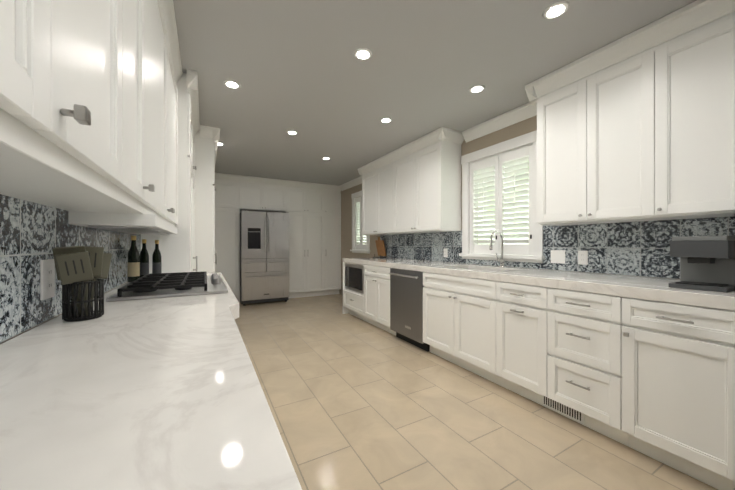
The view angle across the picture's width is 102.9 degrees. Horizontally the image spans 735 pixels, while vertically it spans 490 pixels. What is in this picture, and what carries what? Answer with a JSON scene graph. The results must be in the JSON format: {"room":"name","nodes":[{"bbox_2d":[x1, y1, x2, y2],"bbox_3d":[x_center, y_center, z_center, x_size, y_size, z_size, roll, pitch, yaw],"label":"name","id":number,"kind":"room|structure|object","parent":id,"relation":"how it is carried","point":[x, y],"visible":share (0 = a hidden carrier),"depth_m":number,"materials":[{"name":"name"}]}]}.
{"room":"kitchen","nodes":[
{"label":"kitchen","id":0,"kind":"room"},
{"bbox_2d":[0,282,126,343],"bbox_3d":[-1.771,-0.099,2.169,0.150,2.480,8.450,0,0,-29],"label":"wall","id":1,"kind":"structure","parent":0,"point":[44,322],"depth_m":0.83,"materials":[{"name":"beige paint"}]},
{"bbox_2d":[0,0,83,179],"bbox_3d":[-0.340,-0.724,-0.005,0.238,1.217,0.877,0,0,-29],"label":"upper cabinet","id":2,"kind":"object","parent":1,"relation":"attached to","point":[42,41],"depth_m":0.39,"materials":[{"name":"white paint"}]},
{"bbox_2d":[0,0,135,207],"bbox_3d":[-0.624,-0.725,0.506,0.238,1.217,0.487,0,0,-29],"label":"upper cabinet","id":3,"kind":"object","parent":1,"relation":"attached to","point":[88,113],"depth_m":0.67,"materials":[{"name":"white paint"}]},
{"bbox_2d":[0,194,140,342],"bbox_3d":[-0.791,0.044,0.569,0.010,0.361,3.600,0,0,-29],"label":"backsplash","id":4,"kind":"structure","parent":1,"relation":"attached to","point":[32,234],"depth_m":0.80,"materials":[{"name":"tile"}]},
{"bbox_2d":[40,259,54,299],"bbox_3d":[-0.946,0.101,0.869,0.008,0.115,0.075,0,0,-29],"label":"electrical outlet","id":5,"kind":"object","parent":4,"relation":"attached to","point":[47,279],"visible":1,"depth_m":0.86,"materials":[{"name":"white plastic"}]},
{"bbox_2d":[42,0,151,215],"bbox_3d":[-0.794,-0.725,0.812,0.238,1.217,0.407,0,0,-29],"label":"upper cabinet","id":6,"kind":"object","parent":1,"relation":"attached to","point":[143,7],"depth_m":1.00,"materials":[{"name":"white paint"}]},
{"bbox_2d":[68,0,171,227],"bbox_3d":[-1.042,-0.726,1.260,0.238,1.217,0.812,0,0,-29],"label":"upper cabinet","id":7,"kind":"object","parent":1,"relation":"attached to","point":[161,217],"depth_m":1.43,"materials":[{"name":"white paint"}]},
{"bbox_2d":[112,24,179,231],"bbox_3d":[-1.378,-0.727,1.864,0.238,1.217,0.763,0,0,-29],"label":"upper cabinet","id":8,"kind":"object","parent":1,"relation":"attached to","point":[175,59],"depth_m":2.05,"materials":[{"name":"white paint"}]},
{"bbox_2d":[173,0,695,185],"bbox_3d":[-0.329,-1.390,2.968,3.450,0.100,8.450,0,0,-29],"label":"ceiling","id":9,"kind":"structure","parent":0,"point":[310,78],"depth_m":2.19,"materials":[{"name":"grey paint"}]},
{"bbox_2d":[224,80,239,88],"bbox_3d":[-1.127,-1.335,2.439,0.128,0.008,0.128,0,0,-29],"label":"recessed light","id":10,"kind":"object","parent":9,"relation":"in","point":[232,84],"visible":1,"depth_m":2.43,"materials":[{"name":"white paint"}]},
{"bbox_2d":[287,130,297,134],"bbox_3d":[-0.895,-1.336,3.483,0.128,0.008,0.128,0,0,-29],"label":"recessed light","id":11,"kind":"object","parent":9,"relation":"in","point":[292,132],"visible":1,"depth_m":3.47,"materials":[{"name":"white paint"}]},
{"bbox_2d":[354,48,371,59],"bbox_3d":[-0.032,-1.334,2.052,0.128,0.008,0.128,0,0,-29],"label":"recessed light","id":12,"kind":"object","parent":9,"relation":"in","point":[363,53],"visible":1,"depth_m":2.04,"materials":[{"name":"white paint"}]},
{"bbox_2d":[380,117,391,122],"bbox_3d":[0.199,-1.336,3.141,0.128,0.008,0.128,0,0,-29],"label":"recessed light","id":13,"kind":"object","parent":9,"relation":"in","point":[386,120],"visible":1,"depth_m":3.13,"materials":[{"name":"white paint"}]},
{"bbox_2d":[469,85,484,92],"bbox_3d":[0.938,-1.335,2.511,0.128,0.008,0.128,0,0,-29],"label":"recessed light","id":14,"kind":"object","parent":9,"relation":"in","point":[476,88],"visible":1,"depth_m":2.50,"materials":[{"name":"white paint"}]},
{"bbox_2d":[543,1,568,18],"bbox_3d":[1.073,-1.334,1.670,0.128,0.008,0.128,0,0,-29],"label":"recessed light","id":15,"kind":"object","parent":9,"relation":"in","point":[556,10],"visible":1,"depth_m":1.66,"materials":[{"name":"white paint"}]},
{"bbox_2d":[235,294,717,489],"bbox_3d":[-0.329,1.190,2.972,3.450,0.100,8.450,0,0,-29],"label":"floor","id":16,"kind":"structure","parent":0,"point":[355,403],"depth_m":1.89,"materials":[{"name":"beige tile"}]},
{"bbox_2d":[141,69,219,273],"bbox_3d":[-2.408,-0.100,4.062,0.570,2.478,4.218,0,0,-29],"label":"pantry","id":17,"kind":"object","parent":16,"relation":"on","point":[189,246],"visible":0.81,"depth_m":2.62,"materials":[{"name":"white paint"}]},
{"bbox_2d":[240,210,288,305],"bbox_3d":[-2.122,0.243,5.959,0.875,1.787,0.879,0,0,-29],"label":"fridge","id":18,"kind":"object","parent":16,"relation":"on","point":[264,256],"visible":1,"depth_m":5.62,"materials":[{"name":"grey metal"}]},
{"bbox_2d":[214,173,340,302],"bbox_3d":[-1.943,-0.103,6.321,2.716,2.478,0.720,0,0,-29],"label":"pantry","id":19,"kind":"object","parent":16,"relation":"on","point":[313,210],"visible":0.79,"depth_m":6.21,"materials":[{"name":"white paint"}]},
{"bbox_2d":[343,262,369,322],"bbox_3d":[0.069,0.709,4.707,0.766,0.857,0.733,0,0,-29],"label":"base cabinet","id":20,"kind":"object","parent":16,"relation":"on","point":[353,303],"visible":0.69,"depth_m":4.56,"materials":[{"name":"white paint"}]},
{"bbox_2d":[345,263,363,293],"bbox_3d":[-0.030,0.506,4.641,0.486,0.409,0.651,0,0,-29],"label":"microwave","id":21,"kind":"object","parent":20,"relation":"in","point":[354,277],"visible":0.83,"depth_m":4.51,"materials":[{"name":"grey"}]},
{"bbox_2d":[364,265,395,335],"bbox_3d":[0.415,0.710,4.085,0.766,0.857,0.689,0,0,-29],"label":"base cabinet","id":22,"kind":"object","parent":16,"relation":"on","point":[377,295],"visible":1,"depth_m":3.88,"materials":[{"name":"white paint"}]},
{"bbox_2d":[389,268,429,351],"bbox_3d":[0.678,0.712,3.485,0.671,0.856,0.609,0,0,-29],"label":"dishwasher","id":23,"kind":"object","parent":16,"relation":"on","point":[406,305],"visible":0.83,"depth_m":3.30,"materials":[{"name":"grey metal"}]},
{"bbox_2d":[423,272,503,386],"bbox_3d":[1.098,0.712,2.860,0.759,0.857,0.886,0,0,-29],"label":"base cabinet","id":24,"kind":"object","parent":16,"relation":"on","point":[459,320],"visible":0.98,"depth_m":2.62,"materials":[{"name":"white paint"}]},
{"bbox_2d":[343,258,734,310],"bbox_3d":[0.913,0.252,3.214,0.718,0.060,4.170,0,0,-29],"label":"countertop","id":25,"kind":"structure","parent":24,"relation":"on","point":[649,288],"depth_m":1.96,"materials":[{"name":"stone"}]},
{"bbox_2d":[489,246,504,266],"bbox_3d":[1.288,0.114,2.946,0.214,0.214,0.094,0,0,-29],"label":"faucet","id":26,"kind":"object","parent":25,"relation":"on","point":[500,260],"visible":0.96,"depth_m":2.95,"materials":[{"name":"silver metal"}]},
{"bbox_2d":[490,231,503,259],"bbox_3d":[1.292,0.014,2.926,0.194,0.317,0.024,0,0,-29],"label":"faucet","id":27,"kind":"object","parent":26,"relation":"attached to","point":[502,242],"visible":0.88,"depth_m":2.96,"materials":[{"name":"silver metal"}]},
{"bbox_2d":[669,236,734,292],"bbox_3d":[1.794,0.089,1.547,0.360,0.268,0.200,0,0,-29],"label":"coffee maker","id":28,"kind":"object","parent":25,"relation":"on","point":[707,263],"visible":1,"depth_m":1.48,"materials":[{"name":"black plastic"},{"name":"brushed stainless steel"}]},
{"bbox_3d":[0.207,0.133,5.035,0.170,0.169,0.190,0,0,-29],"label":"stand","id":29,"kind":"object","parent":25,"relation":"on","visible":0},
{"bbox_2d":[375,237,385,255],"bbox_3d":[0.223,0.027,5.044,0.087,0.329,0.250,0,0,-29],"label":"cutting board","id":30,"kind":"object","parent":29,"relation":"on","point":[380,246],"visible":1,"depth_m":5.02,"materials":[{"name":"brown wood"}]},
{"bbox_2d":[496,281,553,410],"bbox_3d":[1.406,0.713,2.299,0.766,0.857,0.392,0,0,-29],"label":"base cabinet","id":31,"kind":"object","parent":16,"relation":"on","point":[521,339],"visible":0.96,"depth_m":2.12,"materials":[{"name":"white paint"}]},
{"bbox_2d":[547,288,628,446],"bbox_3d":[1.599,0.713,1.953,0.766,0.857,0.398,0,0,-29],"label":"base cabinet","id":32,"kind":"object","parent":16,"relation":"on","point":[584,351],"visible":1,"depth_m":1.76,"materials":[{"name":"white paint"}]},
{"bbox_2d":[542,395,583,423],"bbox_3d":[1.301,1.086,1.961,0.010,0.088,0.260,0,0,-29],"label":"air vent","id":33,"kind":"object","parent":32,"relation":"attached to","point":[571,413],"visible":0.65,"depth_m":1.95,"materials":[{"name":"white"}]},
{"bbox_2d":[622,297,734,489],"bbox_3d":[1.801,0.714,1.588,0.766,0.857,0.433,0,0,-29],"label":"base cabinet","id":34,"kind":"object","parent":16,"relation":"on","point":[678,387],"visible":1,"depth_m":1.42,"materials":[{"name":"white paint"}]},
{"bbox_3d":[-0.555,0.715,0.701,0.526,0.857,3.600,0,0,-29],"label":"base cabinet","id":35,"kind":"object","parent":16,"relation":"on","visible":0},
{"bbox_2d":[0,272,301,489],"bbox_3d":[-0.555,0.255,0.700,0.526,0.060,3.600,0,0,-29],"label":"countertop","id":36,"kind":"structure","parent":35,"relation":"on","point":[165,393],"depth_m":0.41,"materials":[{"name":"stone"}]},
{"bbox_2d":[62,279,103,320],"bbox_3d":[-0.872,0.167,0.901,0.093,0.115,0.094,0,0,-29],"label":"utensil caddy","id":37,"kind":"object","parent":36,"relation":"on","point":[69,311],"visible":0.85,"depth_m":0.87,"materials":[{"name":"black metal"}]},
{"bbox_2d":[52,246,111,315],"bbox_3d":[-0.879,0.110,0.897,0.115,0.216,0.180,0,0,-29],"label":"spatulas","id":38,"kind":"object","parent":37,"relation":"in","point":[73,264],"visible":0.9,"depth_m":0.87,"materials":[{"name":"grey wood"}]},
{"bbox_2d":[127,236,139,281],"bbox_3d":[-1.418,0.083,1.776,0.059,0.280,0.059,0,0,-29],"label":"bottle","id":39,"kind":"object","parent":36,"relation":"on","point":[133,268],"visible":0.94,"depth_m":1.76,"materials":[{"name":"black glass"}]},
{"bbox_2d":[140,239,148,276],"bbox_3d":[-1.443,0.093,1.894,0.051,0.260,0.050,0,0,-29],"label":"bottle","id":40,"kind":"object","parent":36,"relation":"on","point":[144,262],"visible":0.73,"depth_m":1.88,"materials":[{"name":"black glass"}]},
{"bbox_2d":[152,240,161,273],"bbox_3d":[-1.399,0.095,1.947,0.050,0.255,0.050,0,0,-29],"label":"bottle","id":41,"kind":"object","parent":36,"relation":"on","point":[156,263],"visible":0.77,"depth_m":1.93,"materials":[{"name":"black glass"}]},
{"bbox_2d":[106,271,227,301],"bbox_3d":[-1.031,0.201,1.602,0.437,0.044,0.780,0,0,-29],"label":"cooktop","id":42,"kind":"object","parent":36,"relation":"in","point":[155,285],"visible":1,"depth_m":1.36,"materials":[{"name":"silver metal"}]},
{"bbox_2d":[339,115,672,294],"bbox_3d":[1.114,-0.101,3.771,0.150,2.480,8.450,0,0,-29],"label":"wall","id":43,"kind":"structure","parent":0,"point":[526,126],"depth_m":5.27,"materials":[{"name":"beige paint"}]},
{"bbox_2d":[350,191,369,253],"bbox_3d":[-0.105,-0.456,5.873,0.180,1.235,0.760,0,0,-29],"label":"window","id":44,"kind":"structure","parent":43,"relation":"in","point":[354,196],"depth_m":6.10,"materials":[{"name":"white paint"}]},
{"bbox_2d":[355,197,366,249],"bbox_3d":[-0.115,-0.433,5.868,0.051,1.054,0.524,0,0,-29],"label":"window shutter","id":45,"kind":"object","parent":44,"relation":"attached to","point":[361,244],"visible":0.73,"depth_m":5.94,"materials":[{"name":"white paint"}]},
{"bbox_2d":[362,155,389,234],"bbox_3d":[0.298,-0.756,4.742,0.328,1.167,1.038,0,0,-29],"label":"upper cabinet","id":46,"kind":"object","parent":43,"relation":"attached to","point":[376,175],"depth_m":4.68,"materials":[{"name":"white paint"}]},
{"bbox_2d":[390,127,461,234],"bbox_3d":[0.746,-0.755,3.936,0.328,1.167,1.038,0,0,-29],"label":"upper cabinet","id":47,"kind":"object","parent":43,"relation":"attached to","point":[414,186],"depth_m":3.63,"materials":[{"name":"white paint"}]},
{"bbox_2d":[339,99,537,190],"bbox_3d":[0.829,-1.280,4.052,0.072,0.118,5.920,0,0,-29],"label":"crown molding","id":48,"kind":"structure","parent":43,"relation":"attached to","point":[516,115],"depth_m":3.08,"materials":[{"name":"white paint"}]},
{"bbox_2d":[459,130,544,262],"bbox_3d":[1.417,-0.452,3.132,0.180,1.235,0.990,0,0,-29],"label":"window","id":49,"kind":"structure","parent":43,"relation":"in","point":[510,145],"depth_m":3.07,"materials":[{"name":"white paint"}]},
{"bbox_2d":[470,145,532,254],"bbox_3d":[1.407,-0.429,3.127,0.051,1.054,0.754,0,0,-29],"label":"window shutter","id":50,"kind":"object","parent":49,"relation":"attached to","point":[516,164],"visible":0.96,"depth_m":3.08,"materials":[{"name":"white paint"}]},
{"bbox_2d":[380,216,734,278],"bbox_3d":[1.233,0.015,3.391,0.010,0.411,4.170,0,0,-29],"label":"backsplash","id":51,"kind":"structure","parent":43,"relation":"attached to","point":[640,248],"depth_m":2.29,"materials":[{"name":"tile"}]},
{"bbox_2d":[444,248,447,256],"bbox_3d":[1.006,0.102,3.780,0.008,0.115,0.070,0,0,-29],"label":"electrical outlet","id":52,"kind":"object","parent":51,"relation":"attached to","point":[445,252],"visible":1,"depth_m":3.77,"materials":[{"name":"white plastic"}]},
{"bbox_2d":[551,250,564,263],"bbox_3d":[1.674,0.103,2.578,0.008,0.115,0.120,0,0,-29],"label":"double light switch","id":53,"kind":"object","parent":51,"relation":"attached to","point":[557,256],"visible":1,"depth_m":2.57,"materials":[{"name":"white plastic"}]},
{"bbox_2d":[578,251,587,264],"bbox_3d":[1.769,0.104,2.408,0.008,0.115,0.070,0,0,-29],"label":"electrical outlet","id":54,"kind":"object","parent":51,"relation":"attached to","point":[582,257],"visible":1,"depth_m":2.40,"materials":[{"name":"white plastic"}]},
{"bbox_2d":[525,0,734,225],"bbox_3d":[1.784,-0.752,2.014,0.380,1.168,1.234,0,0,-29],"label":"upper cabinet","id":55,"kind":"object","parent":43,"relation":"attached to","point":[638,125],"visible":1,"depth_m":1.82,"materials":[{"name":"white paint"}]},
{"label":"outside","id":56,"kind":"structure","parent":0,"visible":0},
{"bbox_2d":[478,156,528,243],"bbox_3d":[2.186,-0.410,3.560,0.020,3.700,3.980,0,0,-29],"label":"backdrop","id":57,"kind":"structure","parent":56,"point":[506,218],"depth_m":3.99,"materials":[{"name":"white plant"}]}
]}

